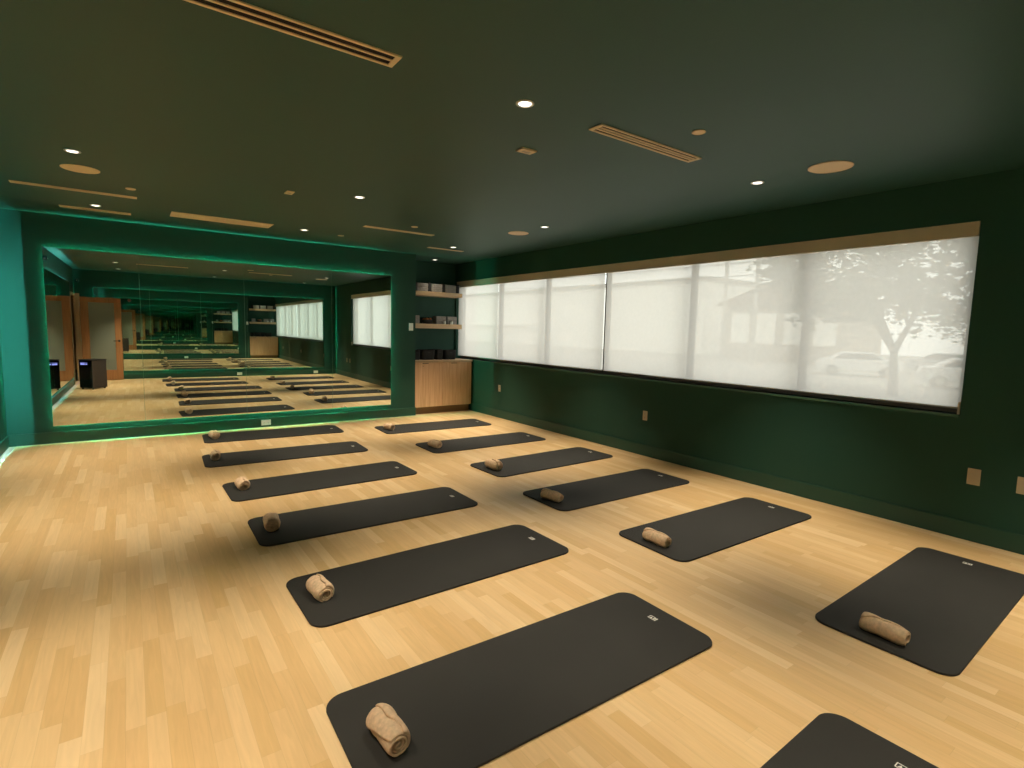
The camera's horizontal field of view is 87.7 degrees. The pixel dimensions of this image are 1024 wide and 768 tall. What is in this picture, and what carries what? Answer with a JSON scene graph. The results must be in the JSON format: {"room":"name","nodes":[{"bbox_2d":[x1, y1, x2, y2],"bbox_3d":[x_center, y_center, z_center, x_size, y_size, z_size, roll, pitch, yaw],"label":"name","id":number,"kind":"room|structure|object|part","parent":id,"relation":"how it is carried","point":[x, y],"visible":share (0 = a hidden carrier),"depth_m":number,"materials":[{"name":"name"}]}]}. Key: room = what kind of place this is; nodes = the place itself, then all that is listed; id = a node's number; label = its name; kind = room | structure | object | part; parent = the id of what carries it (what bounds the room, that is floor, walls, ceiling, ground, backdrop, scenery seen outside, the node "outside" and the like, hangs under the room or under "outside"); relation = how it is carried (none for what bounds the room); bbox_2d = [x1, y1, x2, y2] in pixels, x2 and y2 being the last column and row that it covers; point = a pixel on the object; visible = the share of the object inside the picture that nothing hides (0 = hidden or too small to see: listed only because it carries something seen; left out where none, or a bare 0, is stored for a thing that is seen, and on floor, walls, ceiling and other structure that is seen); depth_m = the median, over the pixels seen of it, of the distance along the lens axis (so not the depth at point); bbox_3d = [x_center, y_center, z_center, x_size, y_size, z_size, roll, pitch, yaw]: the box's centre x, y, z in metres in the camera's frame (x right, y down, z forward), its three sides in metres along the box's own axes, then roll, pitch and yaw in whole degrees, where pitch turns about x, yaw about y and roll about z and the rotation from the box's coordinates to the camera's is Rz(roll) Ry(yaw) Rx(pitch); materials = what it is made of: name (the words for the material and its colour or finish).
{"room":"exercise studio","nodes":[
{"label":"exercise studio","id":0,"kind":"room"},
{"bbox_2d":[0,345,6,441],"bbox_3d":[-3.558,-0.206,2.654,0.200,2.839,8.969,-3,7,-36],"label":"wall","id":1,"kind":"structure","parent":0,"point":[3,431],"depth_m":6.31,"materials":[{"name":"teal paint"}]},
{"bbox_2d":[0,436,8,456],"bbox_3d":[-3.870,1.068,3.359,0.014,0.148,7.685,-3,7,-36],"label":"baseboard","id":2,"kind":"structure","parent":1,"relation":"attached to","point":[4,444],"depth_m":6.24,"materials":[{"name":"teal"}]},
{"bbox_2d":[0,447,15,464],"bbox_3d":[-3.545,1.187,2.976,0.061,0.004,8.705,-3,7,-36],"label":"trim","id":3,"kind":"structure","parent":1,"relation":"attached to","point":[9,450],"depth_m":6.12,"materials":[{"name":"beige"}]},
{"bbox_2d":[0,209,415,434],"bbox_3d":[-4.251,-0.786,8.202,5.572,2.839,0.956,-3,7,-36],"label":"wall","id":4,"kind":"structure","parent":0,"point":[23,234],"depth_m":6.89,"materials":[{"name":"teal paint"}]},
{"bbox_2d":[7,407,415,446],"bbox_3d":[-3.932,0.593,8.028,5.382,0.148,0.017,-3,7,-35],"label":"baseboard","id":5,"kind":"structure","parent":4,"relation":"attached to","point":[165,429],"depth_m":7.57,"materials":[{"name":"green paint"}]},
{"bbox_2d":[42,246,390,425],"bbox_3d":[-3.915,-0.656,7.882,4.473,2.214,0.028,-3,7,-35],"label":"wall mirror","id":6,"kind":"object","parent":4,"relation":"attached to","point":[132,337],"visible":1,"depth_m":7.57,"materials":[{"name":"grey mirror"}]},
{"bbox_3d":[-5.348,-0.588,6.864,0.954,2.214,0.006,-3,7,-35],"label":"mirror panel","id":7,"kind":"part","parent":6,"relation":"part of","materials":[{"name":"silver metal"}]},
{"bbox_3d":[-4.444,-0.630,7.498,1.251,2.214,0.006,-3,7,-35],"label":"mirror panel","id":8,"kind":"part","parent":6,"relation":"part of","materials":[{"name":"silver metal"}]},
{"bbox_3d":[-3.415,-0.678,8.221,1.261,2.214,0.006,-3,7,-35],"label":"mirror panel","id":9,"kind":"part","parent":6,"relation":"part of","materials":[{"name":"silver metal"}]},
{"bbox_3d":[-2.488,-0.721,8.872,0.998,2.214,0.006,-3,7,-35],"label":"mirror panel","id":10,"kind":"part","parent":6,"relation":"part of","materials":[{"name":"silver metal"}]},
{"bbox_2d":[261,419,270,424],"bbox_3d":[-3.753,0.587,8.138,0.135,0.082,0.009,-3,7,-35],"label":"wall outlet","id":11,"kind":"object","parent":4,"relation":"attached to","point":[263,422],"visible":1,"depth_m":8.14,"materials":[{"name":"white plastic"}]},
{"bbox_2d":[409,323,412,330],"bbox_3d":[-1.773,-1.004,9.366,0.082,0.130,0.010,-3,7,-35],"label":"light switch","id":12,"kind":"object","parent":4,"relation":"attached to","point":[410,324],"visible":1,"depth_m":9.36,"materials":[{"name":"white plastic"}]},
{"bbox_2d":[415,260,455,349],"bbox_3d":[-1.712,-0.954,10.482,1.219,2.839,0.200,-3,7,-36],"label":"wall","id":13,"kind":"structure","parent":0,"point":[426,272],"depth_m":10.43,"materials":[{"name":"teal paint"}]},
{"bbox_2d":[415,323,461,328],"bbox_3d":[-1.564,-1.113,10.258,1.206,0.088,0.298,-3,7,-36],"label":"wall shelf","id":14,"kind":"object","parent":13,"relation":"attached to","point":[418,325],"visible":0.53,"depth_m":10.20,"materials":[{"name":"brown wood"}]},
{"bbox_2d":[421,320,432,323],"bbox_3d":[-1.620,-1.191,10.172,0.223,0.080,0.223,2,6,4],"label":"basket","id":15,"kind":"object","parent":14,"relation":"on","point":[423,321],"visible":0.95,"depth_m":10.09,"materials":[{"name":"black plastic"}]},
{"bbox_2d":[433,320,445,323],"bbox_3d":[-1.408,-1.201,10.348,0.212,0.075,0.150,-3,7,-36],"label":"block","id":16,"kind":"object","parent":14,"relation":"on","point":[434,321],"visible":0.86,"depth_m":10.28,"materials":[{"name":"grey plastic"}]},
{"bbox_2d":[433,316,445,319],"bbox_3d":[-1.407,-1.276,10.340,0.212,0.075,0.150,-3,7,-36],"label":"block","id":17,"kind":"object","parent":16,"relation":"on","point":[434,317],"visible":0.93,"depth_m":10.28,"materials":[{"name":"grey plastic"}]},
{"bbox_3d":[-1.213,-1.210,10.487,0.212,0.075,0.150,-3,7,-36],"label":"block","id":18,"kind":"object","parent":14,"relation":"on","visible":0},
{"bbox_2d":[446,316,456,320],"bbox_3d":[-1.212,-1.285,10.480,0.212,0.075,0.150,-3,7,-36],"label":"block","id":19,"kind":"object","parent":18,"relation":"on","point":[447,317],"visible":0.78,"depth_m":10.42,"materials":[{"name":"grey plastic"}]},
{"bbox_2d":[416,291,461,297],"bbox_3d":[-1.549,-1.716,10.197,1.206,0.080,0.298,-3,7,-36],"label":"wall shelf","id":20,"kind":"object","parent":13,"relation":"attached to","point":[418,293],"visible":0.56,"depth_m":10.16,"materials":[{"name":"brown wood"}]},
{"bbox_2d":[416,287,427,290],"bbox_3d":[-1.712,-1.780,10.011,0.235,0.075,0.150,-3,7,-36],"label":"block","id":21,"kind":"object","parent":20,"relation":"on","point":[417,288],"visible":0.62,"depth_m":9.94,"materials":[{"name":"grey plastic"}]},
{"bbox_2d":[416,283,427,286],"bbox_3d":[-1.710,-1.855,10.003,0.235,0.075,0.150,-3,7,-36],"label":"block","id":22,"kind":"object","parent":21,"relation":"on","point":[417,284],"visible":0.64,"depth_m":9.94,"materials":[{"name":"grey plastic"}]},
{"bbox_2d":[431,288,441,291],"bbox_3d":[-1.468,-1.791,10.185,0.235,0.075,0.150,-3,7,-36],"label":"block","id":23,"kind":"object","parent":20,"relation":"on","point":[432,289],"visible":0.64,"depth_m":10.12,"materials":[{"name":"grey plastic"}]},
{"bbox_2d":[431,284,441,287],"bbox_3d":[-1.466,-1.866,10.178,0.235,0.075,0.150,-3,7,-36],"label":"block","id":24,"kind":"object","parent":23,"relation":"on","point":[432,285],"visible":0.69,"depth_m":10.11,"materials":[{"name":"grey plastic"}]},
{"bbox_2d":[445,289,455,292],"bbox_3d":[-1.224,-1.803,10.360,0.235,0.075,0.150,-3,7,-36],"label":"block","id":25,"kind":"object","parent":20,"relation":"on","point":[446,290],"visible":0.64,"depth_m":10.29,"materials":[{"name":"grey plastic"}]},
{"bbox_2d":[445,285,455,288],"bbox_3d":[-1.222,-1.878,10.352,0.235,0.075,0.150,-3,7,-36],"label":"block","id":26,"kind":"object","parent":25,"relation":"on","point":[446,286],"visible":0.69,"depth_m":10.28,"materials":[{"name":"grey plastic"}]},
{"bbox_2d":[0,0,1023,263],"bbox_3d":[-0.975,-1.859,4.773,6.991,0.150,10.100,-3,7,-36],"label":"ceiling","id":27,"kind":"structure","parent":0,"point":[192,108],"depth_m":3.10,"materials":[{"name":"teal paint"}]},
{"bbox_2d":[63,149,80,153],"bbox_3d":[-3.337,-1.766,4.047,0.106,0.006,0.106,-3,7,-36],"label":"recessed light","id":28,"kind":"object","parent":27,"relation":"in","point":[66,150],"visible":1,"depth_m":4.05,"materials":[{"name":"white plastic"}]},
{"bbox_2d":[8,180,136,198],"bbox_3d":[-4.295,-1.912,5.259,0.975,0.007,0.090,-3,7,-36],"label":"ceiling vent","id":29,"kind":"object","parent":27,"relation":"in","point":[10,181],"visible":1,"depth_m":5.23,"materials":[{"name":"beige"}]},
{"bbox_2d":[59,164,99,173],"bbox_3d":[-3.660,-1.821,4.519,0.270,0.007,0.270,-3,7,-36],"label":"ceiling speaker","id":30,"kind":"object","parent":27,"relation":"attached to","point":[71,167],"visible":1,"depth_m":4.51,"materials":[{"name":"beige metal"}]},
{"bbox_2d":[59,205,130,214],"bbox_3d":[-4.835,-2.021,6.200,0.660,0.007,0.120,-3,7,-36],"label":"ceiling vent","id":31,"kind":"object","parent":27,"relation":"in","point":[64,206],"visible":1,"depth_m":6.19,"materials":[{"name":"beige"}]},
{"bbox_2d":[170,211,273,227],"bbox_3d":[-3.587,-2.032,6.622,1.100,0.008,0.330,-3,7,-36],"label":"ceiling vent","id":32,"kind":"object","parent":27,"relation":"attached to","point":[173,214],"visible":1,"depth_m":6.59,"materials":[{"name":"beige metal"}]},
{"bbox_2d":[284,190,294,194],"bbox_3d":[-2.147,-1.845,5.143,0.070,0.012,0.120,-3,7,-36],"label":"ceiling sensor","id":33,"kind":"object","parent":27,"relation":"attached to","point":[287,191],"visible":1,"depth_m":5.12,"materials":[{"name":"beige plastic"}]},
{"bbox_2d":[184,0,401,67],"bbox_3d":[-0.959,-1.526,2.270,1.000,0.007,0.125,-3,7,-36],"label":"ceiling vent","id":34,"kind":"object","parent":27,"relation":"in","point":[239,9],"visible":1,"depth_m":2.30,"materials":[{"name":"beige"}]},
{"bbox_2d":[363,225,433,235],"bbox_3d":[-1.483,-2.025,7.057,0.975,0.007,0.090,-3,7,-36],"label":"ceiling vent","id":35,"kind":"object","parent":27,"relation":"in","point":[365,225],"visible":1,"depth_m":7.02,"materials":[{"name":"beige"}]},
{"bbox_2d":[427,247,463,251],"bbox_3d":[-1.070,-2.172,8.607,0.630,0.007,0.080,-3,7,-36],"label":"ceiling vent","id":36,"kind":"object","parent":27,"relation":"in","point":[427,247],"visible":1,"depth_m":8.59,"materials":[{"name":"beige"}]},
{"bbox_2d":[508,231,528,234],"bbox_3d":[0.083,-1.981,7.008,0.270,0.007,0.270,-3,7,-36],"label":"ceiling speaker","id":37,"kind":"object","parent":27,"relation":"attached to","point":[511,232],"visible":1,"depth_m":7.00,"materials":[{"name":"beige metal"}]},
{"bbox_2d":[509,232,527,234],"bbox_3d":[0.083,-1.982,7.008,0.254,0.004,0.254,-3,7,-36],"label":"grille","id":38,"kind":"object","parent":37,"relation":"attached to","point":[512,233],"depth_m":7.01,"materials":[{"name":"beige metal"}]},
{"bbox_2d":[516,99,533,107],"bbox_3d":[0.073,-1.575,2.999,0.106,0.006,0.106,-3,7,-36],"label":"recessed light","id":39,"kind":"object","parent":27,"relation":"in","point":[524,103],"visible":1,"depth_m":2.99,"materials":[{"name":"white plastic"}]},
{"bbox_2d":[516,147,536,154],"bbox_3d":[0.102,-1.651,3.779,0.125,0.012,0.085,-3,7,-36],"label":"ceiling sensor","id":40,"kind":"object","parent":27,"relation":"attached to","point":[524,150],"visible":1,"depth_m":3.77,"materials":[{"name":"beige plastic"}]},
{"bbox_2d":[589,124,701,162],"bbox_3d":[0.927,-1.615,3.601,1.010,0.007,0.115,-3,7,-36],"label":"ceiling vent","id":41,"kind":"object","parent":27,"relation":"in","point":[603,129],"visible":1,"depth_m":3.56,"materials":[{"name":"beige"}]},
{"bbox_2d":[692,129,705,134],"bbox_3d":[1.176,-1.584,3.358,0.086,0.007,0.086,-3,7,-36],"label":"sprinkler cover","id":42,"kind":"object","parent":27,"relation":"attached to","point":[700,131],"visible":1,"depth_m":3.35,"materials":[{"name":"beige metal"}]},
{"bbox_2d":[751,181,763,184],"bbox_3d":[2.040,-1.672,4.431,0.106,0.006,0.106,-3,7,-36],"label":"recessed light","id":43,"kind":"object","parent":27,"relation":"in","point":[753,182],"visible":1,"depth_m":4.42,"materials":[{"name":"white plastic"}]},
{"bbox_2d":[808,161,853,173],"bbox_3d":[2.377,-1.617,3.981,0.300,0.007,0.300,-3,7,-36],"label":"ceiling speaker","id":44,"kind":"object","parent":27,"relation":"attached to","point":[831,166],"visible":1,"depth_m":3.97,"materials":[{"name":"beige metal"}]},
{"bbox_2d":[0,410,1023,767],"bbox_3d":[-1.048,1.098,5.073,6.991,0.120,10.100,-3,7,-36],"label":"floor","id":45,"kind":"structure","parent":0,"point":[145,622],"depth_m":2.92,"materials":[{"name":"brown wood"}]},
{"bbox_2d":[202,425,343,442],"bbox_3d":[-3.404,0.709,7.676,1.810,0.013,0.645,-2,7,-32],"label":"exercise mat","id":46,"kind":"object","parent":45,"relation":"on","point":[323,429],"visible":1,"depth_m":7.62,"materials":[{"name":"black rubber"}]},
{"bbox_2d":[208,430,219,438],"bbox_3d":[-4.038,0.676,7.227,0.118,0.112,0.243,-4,8,-42],"label":"rolled towel","id":47,"kind":"object","parent":46,"relation":"on","point":[214,434],"visible":1,"depth_m":7.16,"materials":[{"name":"beige fabric"}]},
{"bbox_2d":[202,441,367,467],"bbox_3d":[-2.731,0.843,6.517,1.810,0.013,0.645,-2,7,-33],"label":"exercise mat","id":48,"kind":"object","parent":45,"relation":"on","point":[306,451],"visible":1,"depth_m":6.45,"materials":[{"name":"black rubber"}]},
{"bbox_2d":[210,449,220,460],"bbox_3d":[-3.405,0.812,6.114,0.111,0.099,0.198,-2,7,-30],"label":"rolled towel","id":49,"kind":"object","parent":48,"relation":"on","point":[215,454],"visible":1,"depth_m":6.05,"materials":[{"name":"beige fabric"}]},
{"bbox_2d":[222,461,416,501],"bbox_3d":[-1.913,0.970,5.468,1.810,0.013,0.645,-3,7,-36],"label":"exercise mat","id":50,"kind":"object","parent":45,"relation":"on","point":[267,487],"visible":1,"depth_m":5.38,"materials":[{"name":"black rubber"}]},
{"bbox_2d":[234,476,249,490],"bbox_3d":[-2.562,0.939,5.065,0.111,0.099,0.200,-3,7,-38],"label":"rolled towel","id":51,"kind":"object","parent":50,"relation":"on","point":[242,483],"visible":1,"depth_m":5.00,"materials":[{"name":"beige fabric"}]},
{"bbox_2d":[248,487,477,546],"bbox_3d":[-1.202,1.083,4.521,1.810,0.013,0.645,-3,7,-35],"label":"exercise mat","id":52,"kind":"object","parent":45,"relation":"on","point":[305,524],"visible":1,"depth_m":4.43,"materials":[{"name":"black rubber"}]},
{"bbox_2d":[263,512,280,531],"bbox_3d":[-1.846,1.048,4.095,0.118,0.112,0.243,-2,7,-29],"label":"rolled towel","id":53,"kind":"object","parent":52,"relation":"on","point":[271,521],"visible":1,"depth_m":4.02,"materials":[{"name":"beige fabric"}]},
{"bbox_2d":[286,525,568,627],"bbox_3d":[-0.481,1.201,3.538,1.810,0.013,0.645,-3,7,-36],"label":"exercise mat","id":54,"kind":"object","parent":45,"relation":"on","point":[370,586],"visible":1,"depth_m":3.42,"materials":[{"name":"black rubber"}]},
{"bbox_2d":[306,574,333,601],"bbox_3d":[-1.113,1.175,3.091,0.111,0.099,0.200,-4,8,-41],"label":"rolled towel","id":55,"kind":"object","parent":54,"relation":"on","point":[321,589],"visible":1,"depth_m":3.04,"materials":[{"name":"beige fabric"}]},
{"bbox_2d":[375,419,490,433],"bbox_3d":[-1.243,0.671,8.574,1.810,0.013,0.645,-2,7,-33],"label":"exercise mat","id":56,"kind":"object","parent":45,"relation":"on","point":[463,423],"visible":1,"depth_m":8.52,"materials":[{"name":"black rubber"}]},
{"bbox_2d":[383,423,394,429],"bbox_3d":[-1.878,0.644,8.138,0.198,0.099,0.111,7,8,43],"label":"rolled towel","id":57,"kind":"object","parent":56,"relation":"on","point":[389,426],"visible":1,"depth_m":8.09,"materials":[{"name":"beige fabric"}]},
{"bbox_2d":[415,358,472,413],"bbox_3d":[-1.466,0.015,10.193,1.201,0.982,0.731,-3,7,-36],"label":"base cabinet","id":58,"kind":"object","parent":45,"relation":"on","point":[443,385],"visible":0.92,"depth_m":9.90,"materials":[{"name":"brown wood"}]},
{"bbox_3d":[-1.519,0.017,9.729,0.560,0.802,0.020,-3,7,-36],"label":"door","id":59,"kind":"part","parent":58,"relation":"part of","materials":[{"name":"brown wood"}]},
{"bbox_2d":[415,358,472,362],"bbox_3d":[-1.454,-0.456,10.146,1.201,0.035,0.731,-3,7,-36],"label":"countertop","id":60,"kind":"structure","parent":58,"relation":"on","point":[456,359],"depth_m":9.91,"materials":[{"name":"brown wood"}]},
{"bbox_2d":[415,350,419,359],"bbox_3d":[-1.792,-0.537,9.811,0.130,0.175,0.248,-3,7,-36],"label":"storage bin","id":61,"kind":"object","parent":60,"relation":"on","point":[417,352],"visible":0.46,"depth_m":9.72,"materials":[{"name":"black plastic"}]},
{"bbox_2d":[417,349,434,359],"bbox_3d":[-1.605,-0.550,9.944,0.280,0.185,0.248,-3,7,-36],"label":"storage bin","id":62,"kind":"object","parent":60,"relation":"on","point":[425,354],"visible":0.86,"depth_m":9.85,"materials":[{"name":"black plastic"}]},
{"bbox_2d":[433,349,442,359],"bbox_3d":[-1.414,-0.562,10.081,0.140,0.190,0.248,-3,7,-36],"label":"storage bin","id":63,"kind":"object","parent":60,"relation":"on","point":[438,355],"visible":0.82,"depth_m":9.99,"materials":[{"name":"black plastic"}]},
{"bbox_2d":[442,350,455,359],"bbox_3d":[-1.227,-0.565,10.215,0.260,0.178,0.248,-3,7,-36],"label":"storage bin","id":64,"kind":"object","parent":60,"relation":"on","point":[447,354],"visible":0.77,"depth_m":10.11,"materials":[{"name":"black plastic"}]},
{"bbox_3d":[-1.039,-0.006,10.073,0.616,0.802,0.020,-3,7,-36],"label":"door","id":65,"kind":"part","parent":58,"relation":"part of","materials":[{"name":"brown wood"}]},
{"bbox_2d":[416,432,545,452],"bbox_3d":[-0.404,0.806,7.454,1.810,0.013,0.645,-3,7,-35],"label":"exercise mat","id":66,"kind":"object","parent":45,"relation":"on","point":[452,445],"visible":1,"depth_m":7.40,"materials":[{"name":"black rubber"}]},
{"bbox_2d":[428,439,441,447],"bbox_3d":[-1.012,0.780,7.007,0.200,0.099,0.111,7,8,44],"label":"rolled towel","id":67,"kind":"object","parent":66,"relation":"on","point":[434,443],"visible":1,"depth_m":6.96,"materials":[{"name":"beige fabric"}]},
{"bbox_2d":[326,592,711,767],"bbox_3d":[0.131,1.324,2.477,1.810,0.013,0.645,-3,7,-34],"label":"exercise mat","id":68,"kind":"object","parent":45,"relation":"on","point":[472,706],"visible":1,"depth_m":2.35,"materials":[{"name":"grey plastic"}]},
{"bbox_2d":[366,703,410,756],"bbox_3d":[-0.470,1.300,2.015,0.111,0.099,0.198,-3,7,-39],"label":"rolled towel","id":69,"kind":"object","parent":68,"relation":"on","point":[384,723],"visible":1,"depth_m":1.97,"materials":[{"name":"beige fabric"}]},
{"bbox_2d":[470,447,612,476],"bbox_3d":[0.399,0.926,6.468,1.810,0.013,0.645,-3,7,-37],"label":"exercise mat","id":70,"kind":"object","parent":45,"relation":"on","point":[523,464],"visible":1,"depth_m":6.41,"materials":[{"name":"black rubber"}]},
{"bbox_2d":[485,459,502,469],"bbox_3d":[-0.204,0.897,5.994,0.118,0.112,0.243,-4,8,-41],"label":"rolled towel","id":71,"kind":"object","parent":70,"relation":"on","point":[494,464],"visible":1,"depth_m":5.94,"materials":[{"name":"beige fabric"}]},
{"bbox_2d":[523,469,688,510],"bbox_3d":[0.998,1.047,5.416,1.810,0.013,0.645,-3,7,-35],"label":"exercise mat","id":72,"kind":"object","parent":45,"relation":"on","point":[580,494],"visible":1,"depth_m":5.35,"materials":[{"name":"black rubber"}]},
{"bbox_2d":[540,488,563,502],"bbox_3d":[0.370,1.028,4.937,0.217,0.092,0.099,7,8,41],"label":"rolled towel","id":73,"kind":"object","parent":72,"relation":"on","point":[554,496],"visible":1,"depth_m":4.90,"materials":[{"name":"beige fabric"}]},
{"bbox_2d":[619,497,811,561],"bbox_3d":[1.734,1.165,4.431,1.810,0.013,0.645,-3,7,-34],"label":"exercise mat","id":74,"kind":"object","parent":45,"relation":"on","point":[696,534],"visible":1,"depth_m":4.35,"materials":[{"name":"black rubber"}]},
{"bbox_2d":[642,527,671,547],"bbox_3d":[1.083,1.142,3.983,0.099,0.092,0.217,-3,7,-36],"label":"rolled towel","id":75,"kind":"object","parent":74,"relation":"on","point":[661,539],"visible":1,"depth_m":3.95,"materials":[{"name":"beige fabric"}]},
{"bbox_2d":[760,713,938,767],"bbox_3d":[0.805,1.443,1.465,1.810,0.013,0.645,-3,7,-37],"label":"exercise mat","id":76,"kind":"object","parent":45,"relation":"on","point":[831,740],"visible":1,"depth_m":2.02,"materials":[{"name":"black rubber"}]},
{"bbox_2d":[815,547,1023,675],"bbox_3d":[2.583,1.304,3.270,1.810,0.013,0.645,-3,7,-37],"label":"exercise mat","id":77,"kind":"object","parent":45,"relation":"on","point":[950,605],"visible":1,"depth_m":3.14,"materials":[{"name":"black rubber"}]},
{"bbox_2d":[859,612,910,645],"bbox_3d":[1.962,1.283,2.807,0.099,0.092,0.217,-3,7,-34],"label":"rolled towel","id":78,"kind":"object","parent":77,"relation":"on","point":[891,631],"visible":1,"depth_m":2.78,"materials":[{"name":"beige fabric"}]},
{"bbox_2d":[454,168,1023,534],"bbox_3d":[1.747,-0.505,6.899,0.200,2.839,9.700,-3,7,-36],"label":"wall","id":79,"kind":"structure","parent":0,"point":[919,461],"depth_m":4.91,"materials":[{"name":"teal paint"}]},
{"bbox_2d":[643,411,647,420],"bbox_3d":[1.706,0.406,6.837,0.009,0.122,0.074,-3,7,-36],"label":"wall outlet","id":80,"kind":"object","parent":79,"relation":"attached to","point":[645,413],"visible":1,"depth_m":6.83,"materials":[{"name":"beige plastic"}]},
{"bbox_2d":[461,273,956,412],"bbox_3d":[1.359,-0.901,7.517,0.060,1.508,8.073,-3,7,-36],"label":"window","id":81,"kind":"structure","parent":79,"relation":"in","point":[596,371],"depth_m":5.91,"materials":[{"name":"brown metal"}]},
{"bbox_2d":[458,284,498,359],"bbox_3d":[-0.646,-1.226,10.142,0.056,1.450,1.414,-3,7,-36],"label":"roller shade","id":82,"kind":"object","parent":81,"relation":"attached to","point":[478,305],"visible":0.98,"depth_m":10.09,"materials":[{"name":"fabric"}]},
{"bbox_2d":[497,273,604,370],"bbox_3d":[0.531,-1.031,8.511,0.056,1.450,2.618,-3,7,-36],"label":"roller shade","id":83,"kind":"object","parent":81,"relation":"attached to","point":[554,321],"visible":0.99,"depth_m":8.30,"materials":[{"name":"fabric"}]},
{"bbox_3d":[1.359,-0.901,7.517,0.060,1.508,8.073,-3,7,-36],"label":"frame","id":84,"kind":"part","parent":81,"relation":"part of","materials":[{"name":"brown metal"}]},
{"bbox_2d":[603,236,978,408],"bbox_3d":[2.473,-0.710,5.819,0.056,1.450,3.973,-3,7,-36],"label":"roller shade","id":85,"kind":"object","parent":81,"relation":"attached to","point":[889,323],"visible":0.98,"depth_m":5.17,"materials":[{"name":"fabric"}]},
{"bbox_2d":[461,358,958,417],"bbox_3d":[1.256,-0.136,7.534,0.148,0.022,8.073,-3,7,-36],"label":"trim","id":86,"kind":"structure","parent":79,"relation":"attached to","point":[487,361],"depth_m":5.55,"materials":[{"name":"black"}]},
{"bbox_2d":[457,221,980,287],"bbox_3d":[1.288,-1.588,7.385,0.096,0.112,8.063,-3,7,-36],"label":"valance","id":87,"kind":"object","parent":79,"relation":"attached to","point":[968,229],"visible":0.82,"depth_m":5.41,"materials":[{"name":"beige wood"}]},
{"bbox_2d":[471,403,1023,554],"bbox_3d":[1.834,0.872,6.685,0.014,0.148,8.989,-3,7,-36],"label":"baseboard","id":88,"kind":"structure","parent":79,"relation":"attached to","point":[989,536],"depth_m":5.21,"materials":[{"name":"green wood"}]},
{"bbox_2d":[957,402,960,413],"bbox_3d":[3.567,0.193,4.255,0.022,0.100,0.016,-3,7,-36],"label":"bracket","id":89,"kind":"object","parent":79,"relation":"attached to","point":[959,403],"visible":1,"depth_m":4.25,"materials":[{"name":"beige plastic"}]},
{"bbox_2d":[966,468,980,485],"bbox_3d":[3.622,0.728,4.183,0.007,0.128,0.082,-3,7,-36],"label":"wall plate","id":90,"kind":"object","parent":79,"relation":"attached to","point":[973,475],"visible":1,"depth_m":4.18,"materials":[{"name":"beige plastic"}]},
{"bbox_2d":[1016,477,1023,494],"bbox_3d":[3.792,0.756,3.947,0.007,0.128,0.082,-3,7,-36],"label":"wall plate","id":91,"kind":"object","parent":79,"relation":"attached to","point":[1020,481],"visible":1,"depth_m":3.96,"materials":[{"name":"beige plastic"}]},
{"label":"outside","id":92,"kind":"structure","parent":0,"visible":0},
{"bbox_3d":[24.209,-1.887,48.208,84.439,0.200,130.000,-3,7,-36],"label":"ground","id":93,"kind":"structure","parent":92,"visible":0},
{"bbox_2d":[497,285,605,348],"bbox_3d":[-4.470,-12.756,104.268,13.400,8.700,104.600,-3,7,-36],"label":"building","id":94,"kind":"structure","parent":93,"relation":"on","point":[605,285],"depth_m":71.58,"materials":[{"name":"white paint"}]}
]}

